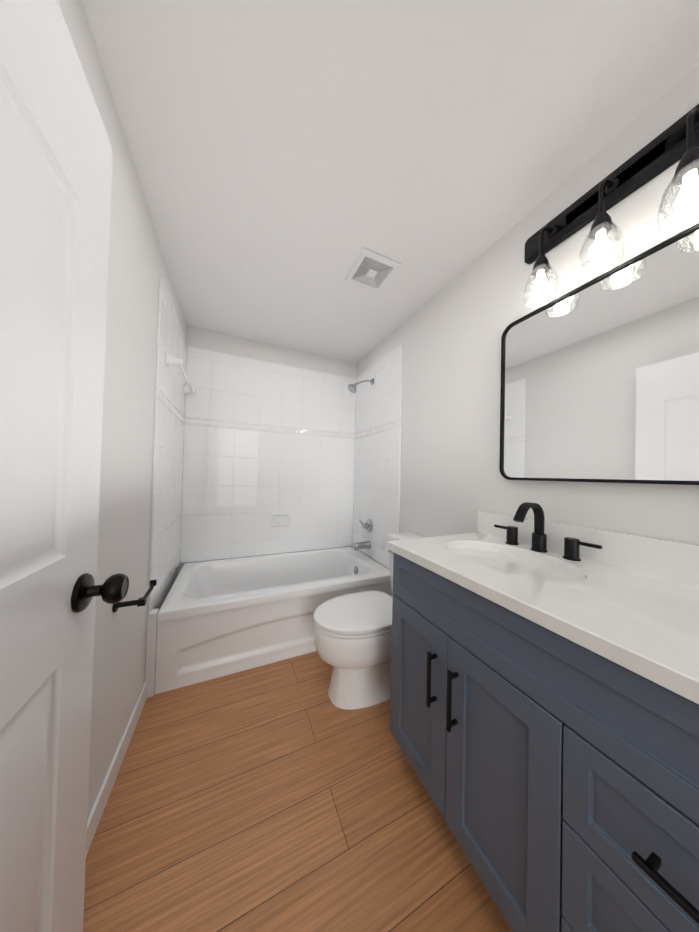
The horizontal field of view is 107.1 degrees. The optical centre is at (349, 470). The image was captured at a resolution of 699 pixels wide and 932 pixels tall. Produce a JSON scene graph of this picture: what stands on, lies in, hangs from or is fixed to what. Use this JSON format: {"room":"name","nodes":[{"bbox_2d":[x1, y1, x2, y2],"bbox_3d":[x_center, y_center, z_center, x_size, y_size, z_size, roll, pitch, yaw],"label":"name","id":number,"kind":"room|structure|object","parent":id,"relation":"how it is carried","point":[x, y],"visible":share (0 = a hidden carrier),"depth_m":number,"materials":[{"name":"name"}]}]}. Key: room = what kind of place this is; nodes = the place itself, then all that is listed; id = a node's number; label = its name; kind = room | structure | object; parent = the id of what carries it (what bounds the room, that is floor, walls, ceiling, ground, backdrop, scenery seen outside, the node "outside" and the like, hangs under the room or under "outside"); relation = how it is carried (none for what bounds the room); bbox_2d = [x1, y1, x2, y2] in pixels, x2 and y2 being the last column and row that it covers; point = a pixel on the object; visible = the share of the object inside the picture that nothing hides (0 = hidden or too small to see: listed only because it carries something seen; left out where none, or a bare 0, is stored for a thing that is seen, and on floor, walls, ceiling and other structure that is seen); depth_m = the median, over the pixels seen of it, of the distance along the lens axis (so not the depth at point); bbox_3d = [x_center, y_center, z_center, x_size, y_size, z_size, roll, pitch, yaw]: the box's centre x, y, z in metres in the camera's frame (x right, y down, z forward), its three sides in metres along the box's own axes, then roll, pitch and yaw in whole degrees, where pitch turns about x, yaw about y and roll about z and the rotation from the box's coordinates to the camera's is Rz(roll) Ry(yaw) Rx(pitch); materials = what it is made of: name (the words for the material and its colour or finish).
{"room":"bathroom","nodes":[
{"label":"bathroom","id":0,"kind":"room"},
{"bbox_2d":[57,0,185,817],"bbox_3d":[-0.712,-0.018,0.472,0.120,2.430,3.875,2,-1,-24],"label":"wall","id":1,"kind":"structure","parent":0,"point":[137,267],"depth_m":1.01,"materials":[{"name":"white paint"}]},
{"bbox_2d":[86,609,158,855],"bbox_3d":[-0.193,1.003,1.346,1.599,0.441,0.870,2,-1,-24],"label":"baseboard","id":2,"kind":"structure","parent":1,"relation":"attached to","point":[105,790],"depth_m":1.12,"materials":[{"name":"white paint"}]},
{"bbox_2d":[113,579,156,612],"bbox_3d":[-0.873,0.512,1.060,0.094,0.050,0.181,2,-1,-24],"label":"toilet paper holder","id":3,"kind":"object","parent":1,"relation":"attached to","point":[141,601],"visible":0.85,"depth_m":1.00,"materials":[{"name":"black metal"}]},
{"bbox_2d":[147,277,186,613],"bbox_3d":[-1.219,-0.143,1.773,0.014,1.813,0.847,2,-1,-24],"label":"tiled wall","id":4,"kind":"structure","parent":1,"relation":"attached to","point":[167,478],"depth_m":1.61,"materials":[{"name":"white tile"}]},
{"bbox_2d":[165,353,195,393],"bbox_3d":[-1.183,-0.663,1.840,0.082,0.060,0.670,2,-1,-24],"label":"towel rail","id":5,"kind":"object","parent":4,"relation":"attached to","point":[170,360],"visible":1,"depth_m":1.60,"materials":[{"name":"white ceramic"}]},
{"bbox_2d":[178,326,356,573],"bbox_3d":[-0.699,0.014,2.537,1.600,2.430,0.120,2,-1,-24],"label":"wall","id":6,"kind":"structure","parent":0,"point":[220,342],"depth_m":2.43,"materials":[{"name":"white paint"}]},
{"bbox_2d":[180,346,355,562],"bbox_3d":[-0.668,-0.120,2.478,1.576,1.813,0.014,2,-1,-24],"label":"tiled wall","id":7,"kind":"structure","parent":6,"relation":"attached to","point":[264,441],"depth_m":2.41,"materials":[{"name":"white tile"}]},
{"bbox_2d":[271,513,289,526],"bbox_3d":[-0.655,0.466,2.458,0.166,0.124,0.030,2,-1,-24],"label":"soap dish","id":8,"kind":"object","parent":7,"relation":"attached to","point":[279,519],"visible":1,"depth_m":2.46,"materials":[{"name":"white ceramic"}]},
{"bbox_2d":[83,651,511,931],"bbox_3d":[0.043,1.251,0.806,1.840,0.060,3.875,2,-1,-24],"label":"floor","id":9,"kind":"structure","parent":0,"point":[286,795],"depth_m":0.88,"materials":[{"name":"brown wood"}]},
{"bbox_2d":[155,546,392,693],"bbox_3d":[-0.505,1.007,2.089,1.554,0.440,0.842,2,-1,-24],"label":"bathtub","id":10,"kind":"object","parent":9,"relation":"on","point":[219,618],"visible":0.73,"depth_m":1.67,"materials":[{"name":"white ceramic"}]},
{"bbox_2d":[314,532,426,709],"bbox_3d":[0.174,0.832,1.523,0.787,0.806,0.464,2,-1,-24],"label":"toilet","id":11,"kind":"object","parent":9,"relation":"on","point":[353,638],"visible":0.6,"depth_m":1.35,"materials":[{"name":"white ceramic"}]},
{"bbox_2d":[387,502,698,931],"bbox_3d":[0.628,0.675,0.764,0.594,1.111,1.048,2,-1,-24],"label":"bathroom vanity","id":12,"kind":"object","parent":9,"relation":"on","point":[544,714],"visible":1,"depth_m":0.60,"materials":[{"name":"blue paint"}]},
{"bbox_2d":[494,502,602,561],"bbox_3d":[0.714,0.222,1.017,0.167,0.194,0.384,2,-1,-24],"label":"faucet","id":13,"kind":"object","parent":12,"relation":"on","point":[538,548],"depth_m":1.02,"materials":[{"name":"black metal"}]},
{"bbox_2d":[82,0,698,362],"bbox_3d":[0.101,-1.238,0.844,1.840,0.060,3.875,2,-1,-24],"label":"ceiling","id":14,"kind":"structure","parent":0,"point":[292,159],"depth_m":0.91,"materials":[{"name":"white paint"}]},
{"bbox_2d":[345,248,400,291],"bbox_3d":[0.135,-1.189,1.547,0.244,0.014,0.244,2,-1,-24],"label":"ceiling vent","id":15,"kind":"object","parent":14,"relation":"in","point":[372,270],"visible":1,"depth_m":1.52,"materials":[{"name":"white plastic"}]},
{"bbox_2d":[357,64,698,568],"bbox_3d":[0.856,0.030,1.178,0.120,2.430,3.875,2,-1,-24],"label":"wall","id":16,"kind":"structure","parent":0,"point":[453,480],"depth_m":1.31,"materials":[{"name":"white paint"}]},
{"bbox_2d":[352,344,402,568],"bbox_3d":[0.225,-0.099,2.424,0.014,1.813,0.847,2,-1,-24],"label":"tiled wall","id":17,"kind":"structure","parent":16,"relation":"attached to","point":[377,453],"depth_m":2.32,"materials":[{"name":"white tile"}]},
{"bbox_2d":[348,378,373,392],"bbox_3d":[0.104,-0.802,2.414,0.255,0.168,0.096,2,-1,-24],"label":"shower head","id":18,"kind":"object","parent":17,"relation":"attached to","point":[352,388],"visible":1,"depth_m":2.39},
{"bbox_2d":[353,541,370,550],"bbox_3d":[0.111,0.699,2.411,0.162,0.080,0.076,2,-1,-24],"label":"tub spout","id":19,"kind":"object","parent":17,"relation":"attached to","point":[358,545],"depth_m":2.39,"materials":[{"name":"silver metal"}]},
{"bbox_2d":[359,519,372,531],"bbox_3d":[0.153,0.518,2.439,0.072,0.124,0.140,2,-1,-24],"label":"tub valve","id":20,"kind":"object","parent":17,"relation":"attached to","point":[368,525],"depth_m":2.41,"materials":[{"name":"silver metal"}]},
{"bbox_2d":[499,223,698,484],"bbox_3d":[0.933,-0.328,0.842,0.032,0.736,0.912,2,-1,-24],"label":"mirror","id":21,"kind":"object","parent":16,"relation":"attached to","point":[600,378],"visible":0.96,"depth_m":0.89,"materials":[{"name":"black metal"}]},
{"bbox_2d":[523,104,698,307],"bbox_3d":[0.865,-0.870,0.877,0.157,0.360,0.600,2,-1,-24],"label":"sconce","id":22,"kind":"object","parent":16,"relation":"attached to","point":[674,143],"visible":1,"depth_m":0.85,"materials":[{"name":"black metal"}]},
{"bbox_3d":[0.436,0.002,0.016,1.600,2.430,0.120,2,-1,-24],"label":"wall","id":23,"kind":"structure","parent":0,"visible":0},
{"bbox_2d":[0,0,128,931],"bbox_3d":[-0.419,0.177,0.222,0.116,2.023,0.969,2,-1,-24],"label":"door","id":24,"kind":"structure","parent":23,"relation":"in","point":[56,154],"depth_m":0.47,"materials":[{"name":"white paint"}]}
]}

